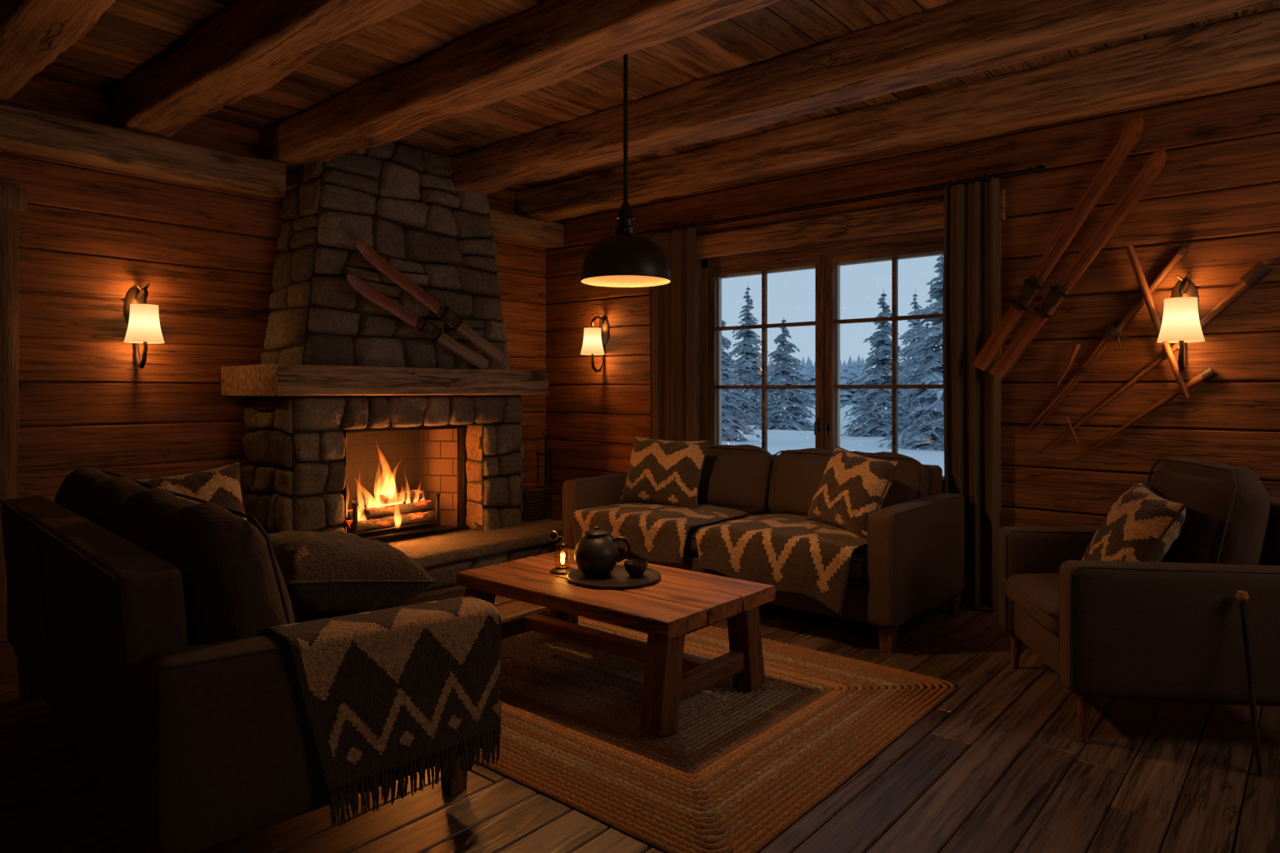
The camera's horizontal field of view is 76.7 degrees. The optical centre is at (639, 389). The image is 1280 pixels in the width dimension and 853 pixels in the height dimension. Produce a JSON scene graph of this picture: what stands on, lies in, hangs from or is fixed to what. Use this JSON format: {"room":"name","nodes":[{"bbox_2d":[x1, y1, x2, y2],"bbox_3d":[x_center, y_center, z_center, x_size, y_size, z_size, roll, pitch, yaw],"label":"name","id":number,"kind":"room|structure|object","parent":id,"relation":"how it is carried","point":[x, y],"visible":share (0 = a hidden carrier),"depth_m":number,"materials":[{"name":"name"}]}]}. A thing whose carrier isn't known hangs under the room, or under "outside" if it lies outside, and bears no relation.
{"room":"cabin living room","nodes":[
{"label":"cabin living room","id":0,"kind":"room"},
{"bbox_2d":[0,73,548,519],"bbox_3d":[-2.935,-0.210,4.650,0.124,3.080,6.700,0,0,40],"label":"wall","id":1,"kind":"structure","parent":0,"point":[88,235],"depth_m":4.66,"materials":[{"name":"brown wood"}]},
{"bbox_2d":[0,185,27,636],"bbox_3d":[-3.545,0.107,3.778,0.100,2.285,1.100,0,0,40],"label":"door","id":2,"kind":"structure","parent":1,"relation":"in","point":[13,201],"depth_m":4.11,"materials":[{"name":"wood"}]},
{"bbox_2d":[123,283,164,368],"bbox_3d":[-2.795,-0.362,4.545,0.243,0.483,0.196,0,0,40],"label":"wall sconce","id":3,"kind":"object","parent":1,"relation":"attached to","point":[142,318],"visible":1,"depth_m":4.50,"materials":[{"name":"beige fabric"}]},
{"bbox_2d":[0,102,564,248],"bbox_3d":[-2.806,-1.324,4.541,0.236,0.214,6.400,0,0,40],"label":"beam","id":4,"kind":"structure","parent":1,"relation":"attached to","point":[23,130],"depth_m":4.53,"materials":[{"name":"brown wood"}]},
{"bbox_2d":[0,584,1279,852],"bbox_3d":[-0.373,1.292,2.479,7.100,0.085,6.900,0,0,40],"label":"floor","id":5,"kind":"structure","parent":0,"point":[1001,765],"depth_m":2.53,"materials":[{"name":"brown wood"}]},
{"bbox_2d":[0,467,500,852],"bbox_3d":[-1.538,0.780,2.900,1.011,0.938,2.265,0,0,-45],"label":"sofa","id":6,"kind":"object","parent":5,"relation":"on","point":[141,617],"visible":0.84,"depth_m":2.01,"materials":[{"name":"brown fabric"}]},
{"bbox_2d":[54,467,146,531],"bbox_3d":[-2.013,0.571,3.116,0.321,0.510,0.999,0,0,-45],"label":"cushion","id":7,"kind":"object","parent":6,"relation":"on","point":[93,495],"depth_m":2.91,"materials":[{"name":"fabric"}]},
{"bbox_2d":[132,461,248,521],"bbox_3d":[-1.988,0.550,3.581,0.501,0.438,0.215,0,0,-40],"label":"cushion","id":8,"kind":"object","parent":6,"relation":"on","point":[221,485],"visible":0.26,"depth_m":3.60,"materials":[{"name":"fabric"}]},
{"bbox_2d":[110,488,294,646],"bbox_3d":[-1.324,0.567,2.423,0.326,0.512,1.000,0,0,-45],"label":"cushion","id":9,"kind":"object","parent":6,"relation":"on","point":[232,586],"depth_m":2.08,"materials":[{"name":"fabric"}]},
{"bbox_2d":[293,613,350,623],"bbox_3d":[-1.122,0.854,2.627,0.788,0.208,0.975,0,0,-45],"label":"seat cushion","id":10,"kind":"object","parent":6,"relation":"on","point":[298,618],"depth_m":2.67,"materials":[{"name":"brown fabric"}]},
{"bbox_2d":[267,530,436,615],"bbox_3d":[-1.068,0.619,2.744,0.630,0.291,0.482,0,0,45],"label":"cushion","id":11,"kind":"object","parent":6,"relation":"on","point":[337,573],"visible":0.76,"depth_m":2.56,"materials":[{"name":"fabric"}]},
{"bbox_2d":[266,596,499,826],"bbox_3d":[-0.694,0.855,2.241,0.606,0.490,0.213,0,0,-45],"label":"blanket","id":12,"kind":"object","parent":6,"relation":"on","point":[382,691],"visible":0.96,"depth_m":2.17,"materials":[{"name":"fabric"}]},
{"bbox_2d":[220,141,562,591],"bbox_3d":[-1.513,-0.210,5.444,1.046,2.920,2.350,0,0,40],"label":"stone fireplace","id":13,"kind":"object","parent":5,"relation":"on","point":[349,402],"depth_m":5.29,"materials":[{"name":"stone"}]},
{"bbox_2d":[345,515,395,531],"bbox_3d":[-1.768,0.889,5.496,0.072,0.079,0.563,0,0,40],"label":"log","id":14,"kind":"object","parent":13,"relation":"on","point":[394,515],"visible":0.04,"depth_m":5.36,"materials":[{"name":"brown wood"}]},
{"bbox_2d":[345,502,409,520],"bbox_3d":[-1.757,0.817,5.447,0.070,0.074,0.465,0,0,42],"label":"log","id":15,"kind":"object","parent":14,"relation":"on","point":[360,511],"visible":0.25,"depth_m":5.30,"materials":[{"name":"brown wood"}]},
{"bbox_2d":[345,511,425,532],"bbox_3d":[-1.697,0.888,5.448,0.073,0.079,0.586,0,0,40],"label":"log","id":16,"kind":"object","parent":13,"relation":"on","point":[348,523],"visible":0.18,"depth_m":5.25,"materials":[{"name":"brown wood"}]},
{"bbox_2d":[350,510,435,533],"bbox_3d":[-1.633,0.884,5.381,0.088,0.094,0.602,0,0,39],"label":"log","id":17,"kind":"object","parent":13,"relation":"on","point":[428,517],"visible":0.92,"depth_m":5.34,"materials":[{"name":"brown wood"}]},
{"bbox_2d":[363,500,433,519],"bbox_3d":[-1.622,0.807,5.451,0.073,0.079,0.501,0,0,39],"label":"log","id":18,"kind":"object","parent":17,"relation":"on","point":[422,506],"visible":1,"depth_m":5.41,"materials":[{"name":"brown wood"}]},
{"bbox_2d":[375,490,422,505],"bbox_3d":[-1.639,0.734,5.517,0.073,0.079,0.343,0,0,33],"label":"log","id":19,"kind":"object","parent":18,"relation":"on","point":[412,495],"visible":1,"depth_m":5.48,"materials":[{"name":"brown wood"}]},
{"bbox_2d":[346,273,489,369],"bbox_3d":[-1.420,-0.418,5.316,0.072,0.582,1.113,0,0,41],"label":"ski","id":20,"kind":"object","parent":13,"relation":"on","point":[363,288],"visible":0.98,"depth_m":5.29,"materials":[{"name":"brown wood"}]},
{"bbox_2d":[355,239,504,364],"bbox_3d":[-1.359,-0.555,5.400,0.073,0.745,1.186,0,0,42],"label":"ski","id":21,"kind":"object","parent":13,"relation":"on","point":[368,253],"visible":1,"depth_m":5.38,"materials":[{"name":"brown wood"}]},
{"bbox_2d":[520,485,551,519],"bbox_3d":[-0.862,0.882,6.354,0.333,0.236,0.331,0,0,40],"label":"basket","id":22,"kind":"object","parent":13,"relation":"on","point":[536,502],"visible":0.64,"depth_m":6.22,"materials":[{"name":"wicker"}]},
{"bbox_2d":[539,429,554,518],"bbox_3d":[-0.774,0.787,6.646,0.200,0.926,0.200,0,0,40],"label":"stand","id":23,"kind":"object","parent":5,"relation":"on","point":[545,453],"visible":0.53,"depth_m":6.64,"materials":[{"name":"metal"}]},
{"bbox_2d":[535,446,539,484],"bbox_3d":[-0.841,0.818,6.677,0.057,0.705,0.018,0,0,40],"label":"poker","id":24,"kind":"object","parent":23,"relation":"hanging from","point":[537,452],"visible":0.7,"depth_m":6.67,"materials":[{"name":"metal"}]},
{"bbox_2d":[548,447,552,519],"bbox_3d":[-0.732,0.840,6.580,0.080,0.750,0.025,0,0,40],"label":"shovel","id":25,"kind":"object","parent":23,"relation":"hanging from","point":[550,452],"visible":0.62,"depth_m":6.58,"materials":[{"name":"metal"}]},
{"bbox_2d":[474,600,957,852],"bbox_3d":[-0.143,1.240,3.522,2.445,0.015,1.776,0,0,40],"label":"braided rug","id":26,"kind":"object","parent":5,"relation":"on","point":[740,767],"visible":0.61,"depth_m":2.90,"materials":[{"name":"fabric"}]},
{"bbox_2d":[456,549,775,735],"bbox_3d":[-0.139,1.026,3.490,1.218,0.418,0.750,0,0,40],"label":"coffee table","id":27,"kind":"object","parent":26,"relation":"on","point":[682,602],"visible":0.8,"depth_m":3.27,"materials":[{"name":"brown wood"}]},
{"bbox_2d":[548,530,574,574],"bbox_3d":[-0.347,0.725,3.630,0.116,0.182,0.116,0,0,40],"label":"lantern","id":28,"kind":"object","parent":27,"relation":"on","point":[562,569],"visible":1,"depth_m":3.62,"materials":[{"name":"brown metal"}]},
{"bbox_2d":[566,565,660,589],"bbox_3d":[-0.113,0.808,3.504,0.408,0.014,0.408,0,0,40],"label":"round tray","id":29,"kind":"object","parent":27,"relation":"on","point":[618,578],"visible":0.84,"depth_m":3.43,"materials":[{"name":"black metal"}]},
{"bbox_2d":[574,525,631,577],"bbox_3d":[-0.179,0.700,3.519,0.214,0.211,0.201,0,0,40],"label":"teapot","id":30,"kind":"object","parent":29,"relation":"on","point":[596,555],"visible":1,"depth_m":3.46,"materials":[{"name":"black ceramic"}]},
{"bbox_2d":[623,560,648,576],"bbox_3d":[-0.018,0.777,3.509,0.106,0.056,0.106,0,0,40],"label":"clay cup","id":31,"kind":"object","parent":29,"relation":"on","point":[633,567],"visible":1,"depth_m":3.48,"materials":[{"name":"black ceramic"}]},
{"bbox_2d":[562,444,964,653],"bbox_3d":[0.670,0.801,4.884,2.233,0.896,1.091,0,0,40],"label":"sofa","id":32,"kind":"object","parent":5,"relation":"on","point":[912,562],"visible":0.51,"depth_m":4.43,"materials":[{"name":"brown fabric"}]},
{"bbox_2d":[571,503,749,565],"bbox_3d":[0.119,0.853,4.992,0.900,0.264,0.650,0,0,40],"label":"throw","id":33,"kind":"object","parent":32,"relation":"on","point":[656,533],"visible":0.79,"depth_m":4.73,"materials":[{"name":"fabric"}]},
{"bbox_2d":[618,435,710,509],"bbox_3d":[0.151,0.528,5.178,0.590,0.450,0.246,0,0,36],"label":"cushion","id":34,"kind":"object","parent":33,"relation":"on","point":[661,472],"visible":0.99,"depth_m":5.09,"materials":[{"name":"fabric"}]},
{"bbox_2d":[684,514,754,553],"bbox_3d":[0.232,0.858,5.117,0.972,0.200,0.869,0,0,40],"label":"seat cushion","id":35,"kind":"object","parent":32,"relation":"on","point":[691,547],"depth_m":4.54,"materials":[{"name":"brown fabric"}]},
{"bbox_2d":[697,444,774,514],"bbox_3d":[0.463,0.594,5.384,0.997,0.482,0.288,0,0,40],"label":"cushion","id":36,"kind":"object","parent":32,"relation":"on","point":[740,477],"depth_m":5.13,"materials":[{"name":"fabric"}]},
{"bbox_2d":[695,514,867,616],"bbox_3d":[0.855,0.903,4.366,0.914,0.359,0.652,0,0,40],"label":"throw","id":37,"kind":"object","parent":32,"relation":"on","point":[795,554],"visible":0.9,"depth_m":4.11,"materials":[{"name":"fabric"}]},
{"bbox_2d":[805,445,899,539],"bbox_3d":[1.125,0.542,4.316,0.250,0.454,0.543,0,0,-25],"label":"cushion","id":38,"kind":"object","parent":37,"relation":"on","point":[852,485],"visible":0.92,"depth_m":4.21,"materials":[{"name":"fabric"}]},
{"bbox_2d":[767,448,929,516],"bbox_3d":[1.197,0.594,4.754,0.981,0.480,0.291,0,0,40],"label":"cushion","id":39,"kind":"object","parent":32,"relation":"on","point":[794,477],"depth_m":4.80,"materials":[{"name":"fabric"}]},
{"bbox_2d":[847,545,867,579],"bbox_3d":[0.971,0.857,4.492,0.969,0.198,0.869,0,0,40],"label":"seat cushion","id":40,"kind":"object","parent":32,"relation":"on","point":[858,563],"depth_m":3.90,"materials":[{"name":"brown fabric"}]},
{"bbox_2d":[997,457,1279,742],"bbox_3d":[2.003,0.764,3.201,0.944,0.972,0.872,0,0,8],"label":"armchair","id":41,"kind":"object","parent":5,"relation":"on","point":[1170,629],"visible":0.93,"depth_m":2.83,"materials":[{"name":"brown fabric"}]},
{"bbox_2d":[1005,573,1058,636],"bbox_3d":[1.904,0.864,3.216,0.730,0.187,0.611,0,0,8],"label":"seat cushion","id":42,"kind":"object","parent":41,"relation":"on","point":[1033,597],"depth_m":3.26,"materials":[{"name":"brown fabric"}]},
{"bbox_2d":[1082,480,1186,562],"bbox_3d":[1.921,0.590,3.166,0.278,0.420,0.508,0,0,20],"label":"cushion","id":43,"kind":"object","parent":41,"relation":"on","point":[1142,525],"visible":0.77,"depth_m":3.02,"materials":[{"name":"fabric"}]},
{"bbox_2d":[1148,457,1269,564],"bbox_3d":[2.178,0.560,3.176,0.316,0.563,0.626,0,0,8],"label":"cushion","id":44,"kind":"object","parent":41,"relation":"on","point":[1227,521],"depth_m":2.94,"materials":[{"name":"fabric"}]},
{"bbox_2d":[1235,590,1262,775],"bbox_3d":[2.026,0.964,2.677,0.037,0.571,0.139,0,0,7],"label":"stick","id":45,"kind":"object","parent":5,"relation":"on","point":[1242,597],"visible":1,"depth_m":2.67,"materials":[{"name":"brown wood"}]},
{"bbox_2d":[37,0,1279,190],"bbox_3d":[-0.373,-1.708,2.479,7.100,0.083,6.900,0,0,40],"label":"ceiling","id":46,"kind":"structure","parent":0,"point":[130,36],"depth_m":4.03,"materials":[{"name":"brown wood"}]},
{"bbox_2d":[0,0,115,103],"bbox_3d":[-0.837,-1.551,1.915,6.580,0.277,0.273,0,0,40],"label":"ceiling beam","id":47,"kind":"structure","parent":46,"relation":"attached to","point":[33,33],"depth_m":3.22,"materials":[{"name":"brown wood"}]},
{"bbox_2d":[110,0,423,138],"bbox_3d":[-0.364,-1.553,2.473,6.580,0.283,0.269,0,0,40],"label":"ceiling beam","id":48,"kind":"structure","parent":46,"relation":"attached to","point":[243,51],"depth_m":3.59,"materials":[{"name":"brown wood"}]},
{"bbox_2d":[260,0,779,171],"bbox_3d":[0.178,-1.552,3.113,6.580,0.283,0.281,0,0,40],"label":"ceiling beam","id":49,"kind":"structure","parent":46,"relation":"attached to","point":[549,42],"depth_m":3.74,"materials":[{"name":"brown wood"}]},
{"bbox_2d":[580,53,670,287],"bbox_3d":[-0.064,-1.076,3.600,0.404,1.188,0.404,0,0,40],"label":"pendant lamp","id":50,"kind":"object","parent":46,"relation":"hanging from","point":[625,257],"visible":0.94,"depth_m":3.49,"materials":[{"name":"black metal"}]},
{"bbox_2d":[614,202,636,233],"bbox_3d":[-0.064,-0.764,3.600,0.100,0.155,0.100,0,0,40],"label":"socket","id":51,"kind":"object","parent":50,"relation":"attached to","point":[625,217],"depth_m":3.57,"materials":[{"name":"black metal"}]},
{"bbox_2d":[448,0,1279,194],"bbox_3d":[0.927,-1.548,3.998,6.580,0.278,0.302,0,0,40],"label":"ceiling beam","id":52,"kind":"structure","parent":46,"relation":"attached to","point":[962,37],"depth_m":3.85,"materials":[{"name":"brown wood"}]},
{"bbox_2d":[515,7,1279,221],"bbox_3d":[1.549,-1.551,4.731,6.580,0.279,0.268,0,0,40],"label":"ceiling beam","id":53,"kind":"structure","parent":46,"relation":"attached to","point":[1236,52],"depth_m":4.40,"materials":[{"name":"brown wood"}]},
{"bbox_2d":[545,80,1279,528],"bbox_3d":[1.756,-0.190,4.991,6.600,3.080,0.193,0,0,40],"label":"wall","id":54,"kind":"structure","parent":0,"point":[1215,196],"depth_m":4.36,"materials":[{"name":"brown wood"}]},
{"bbox_2d":[580,312,609,372],"bbox_3d":[-0.366,-0.382,6.516,0.196,0.483,0.243,0,0,40],"label":"wall sconce","id":55,"kind":"object","parent":54,"relation":"attached to","point":[595,339],"visible":1,"depth_m":6.46,"materials":[{"name":"beige fabric"}]},
{"bbox_2d":[636,165,1045,235],"bbox_3d":[1.096,-1.200,5.341,2.940,0.057,0.134,0,0,40],"label":"curtain rod","id":56,"kind":"object","parent":54,"relation":"attached to","point":[1040,168],"visible":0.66,"depth_m":5.03,"materials":[{"name":"metal"}]},
{"bbox_2d":[649,222,696,440],"bbox_3d":[0.234,0.005,6.012,0.453,2.450,0.088,0,0,40],"label":"curtain","id":57,"kind":"object","parent":56,"relation":"hanging from","point":[672,305],"visible":0.66,"depth_m":5.97,"materials":[{"name":"fabric"}]},
{"bbox_2d":[942,172,999,611],"bbox_3d":[1.889,0.005,4.612,0.089,2.450,0.311,0,0,-44],"label":"curtain","id":58,"kind":"object","parent":56,"relation":"hanging from","point":[971,284],"visible":0.88,"depth_m":4.60,"materials":[{"name":"fabric"}]},
{"bbox_2d":[695,220,1000,512],"bbox_3d":[1.215,-0.160,5.373,2.280,1.720,0.230,0,0,40],"label":"window","id":59,"kind":"structure","parent":54,"relation":"in","point":[827,260],"depth_m":5.40,"materials":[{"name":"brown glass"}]},
{"bbox_2d":[695,189,1005,259],"bbox_3d":[1.177,-1.050,5.329,2.320,0.174,0.062,0,0,40],"label":"lintel","id":60,"kind":"object","parent":54,"relation":"attached to","point":[925,215],"visible":0.79,"depth_m":5.25,"materials":[{"name":"brown wood"}]},
{"bbox_2d":[1056,343,1079,385],"bbox_3d":[2.301,-0.136,4.337,0.030,0.227,0.114,0,0,-44],"label":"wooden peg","id":61,"kind":"object","parent":54,"relation":"attached to","point":[1076,347],"visible":1,"depth_m":4.32,"materials":[{"name":"brown wood"}]},
{"bbox_2d":[988,147,1166,380],"bbox_3d":[2.273,-0.629,4.243,0.827,1.155,0.078,0,0,29],"label":"ski","id":62,"kind":"object","parent":54,"relation":"attached to","point":[1151,170],"visible":1,"depth_m":4.24,"materials":[{"name":"wood"}]},
{"bbox_2d":[971,114,1144,371],"bbox_3d":[2.202,-0.748,4.303,0.821,1.294,0.079,0,0,29],"label":"ski","id":63,"kind":"object","parent":62,"relation":"attached to","point":[1132,133],"visible":1,"depth_m":4.30,"materials":[{"name":"wood"}]},
{"bbox_2d":[1032,245,1189,434],"bbox_3d":[2.445,-0.239,4.237,0.721,0.966,0.070,0,0,38],"label":"ski pole","id":64,"kind":"object","parent":54,"relation":"attached to","point":[1114,334],"visible":1,"depth_m":4.18,"materials":[{"name":"brown wood"}]},
{"bbox_2d":[1125,245,1189,399],"bbox_3d":[2.594,-0.347,4.054,0.274,0.784,0.036,0,0,40],"label":"stick","id":65,"kind":"object","parent":64,"relation":"attached to","point":[1132,253],"visible":1,"depth_m":4.05,"materials":[{"name":"brown wood"}]},
{"bbox_2d":[1074,366,1217,461],"bbox_3d":[2.573,0.134,4.138,0.628,0.500,0.056,0,0,40],"label":"ski pole","id":66,"kind":"object","parent":54,"relation":"attached to","point":[1208,373],"visible":0.97,"depth_m":4.08,"materials":[{"name":"brown wood"}]},
{"bbox_2d":[1047,261,1272,449],"bbox_3d":[2.594,-0.142,4.101,0.970,0.932,0.068,0,0,40],"label":"ski pole","id":67,"kind":"object","parent":54,"relation":"attached to","point":[1256,274],"visible":0.89,"depth_m":3.94,"materials":[{"name":"brown wood"}]},
{"bbox_2d":[1156,272,1204,371],"bbox_3d":[2.651,-0.332,3.958,0.196,0.483,0.243,0,0,40],"label":"wall sconce","id":68,"kind":"object","parent":54,"relation":"attached to","point":[1181,322],"visible":1,"depth_m":3.90,"materials":[{"name":"beige fabric"}]},
{"bbox_2d":[1026,331,1109,430],"bbox_3d":[2.309,-0.040,4.361,0.418,0.532,0.040,0,0,40],"label":"ski pole","id":69,"kind":"object","parent":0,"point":[1082,370],"visible":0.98,"depth_m":4.34,"materials":[{"name":"brown wood"}]},
{"bbox_3d":[-0.923,0.845,6.346,0.126,0.077,0.101,0,0,40],"label":"log","id":70,"kind":"object","parent":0,"visible":0},
{"bbox_2d":[521,483,538,489],"bbox_3d":[-0.863,0.771,6.355,0.115,0.077,0.075,0,0,11],"label":"log","id":71,"kind":"object","parent":70,"relation":"on","point":[525,486],"visible":0.58,"depth_m":6.33,"materials":[{"name":"brown wood"}]},
{"label":"outside","id":72,"kind":"structure","parent":0,"visible":0},
{"bbox_2d":[721,405,944,475],"bbox_3d":[18.833,1.222,53.447,110.000,1.066,95.000,0,0,40],"label":"snow ground","id":73,"kind":"structure","parent":72,"point":[777,440],"depth_m":24.84,"materials":[{"name":"white snow"}]},
{"bbox_2d":[721,320,761,441],"bbox_3d":[2.498,-0.377,25.336,2.486,4.702,2.696,0,0,40],"label":"spruce tree","id":74,"kind":"object","parent":73,"relation":"on","point":[731,420],"visible":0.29,"depth_m":24.90,"materials":[{"name":"green plant"}]},
{"bbox_2d":[727,285,770,424],"bbox_3d":[4.908,-1.292,37.123,3.801,7.506,3.378,0,0,40],"label":"spruce tree","id":75,"kind":"object","parent":73,"relation":"on","point":[751,377],"visible":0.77,"depth_m":36.78,"materials":[{"name":"green plant"}]},
{"bbox_2d":[750,315,814,430],"bbox_3d":[5.917,-0.507,32.922,3.417,5.162,3.149,0,0,40],"label":"spruce tree","id":76,"kind":"object","parent":73,"relation":"on","point":[783,367],"visible":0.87,"depth_m":32.39,"materials":[{"name":"green plant"}]},
{"bbox_2d":[726,355,904,405],"bbox_3d":[20.742,-0.843,71.174,47.277,4.726,36.043,0,0,40],"label":"treeline","id":77,"kind":"object","parent":73,"relation":"on","point":[850,370],"visible":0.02,"depth_m":67.56,"materials":[{"name":"plant"}]},
{"bbox_2d":[721,265,943,451],"bbox_3d":[3.513,-1.659,15.166,6.158,5.431,14.645,0,0,2],"label":"snow","id":78,"kind":"object","parent":73,"relation":"on","point":[862,266],"visible":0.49,"depth_m":12.01,"materials":[{"name":"white snow"}]},
{"bbox_2d":[847,384,872,420],"bbox_3d":[12.944,0.119,43.133,3.673,3.892,3.342,0,0,40],"label":"spruce tree","id":79,"kind":"object","parent":73,"relation":"on","point":[857,413],"visible":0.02,"depth_m":43.07,"materials":[{"name":"green plant"}]},
{"bbox_2d":[840,291,915,437],"bbox_3d":[8.281,-0.692,27.201,3.118,5.616,3.175,0,0,-27],"label":"spruce tree","id":80,"kind":"object","parent":73,"relation":"on","point":[876,420],"visible":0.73,"depth_m":26.85,"materials":[{"name":"green plant"}]},
{"bbox_2d":[875,255,944,450],"bbox_3d":[8.516,-0.919,22.540,3.731,6.502,4.058,0,0,-29],"label":"spruce tree","id":81,"kind":"object","parent":73,"relation":"on","point":[927,426],"visible":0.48,"depth_m":22.38,"materials":[{"name":"green plant"}]},
{"bbox_2d":[898,290,924,396],"bbox_3d":[12.206,-1.122,35.695,3.399,6.820,4.031,0,0,40],"label":"spruce tree","id":82,"kind":"object","parent":73,"relation":"on","point":[911,332],"visible":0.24,"depth_m":35.59,"materials":[{"name":"green plant"}]},
{"bbox_2d":[901,322,929,415],"bbox_3d":[11.714,-0.303,32.297,3.846,5.158,4.213,0,0,40],"label":"spruce tree","id":83,"kind":"object","parent":73,"relation":"on","point":[927,324],"visible":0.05,"depth_m":32.23,"materials":[{"name":"green plant"}]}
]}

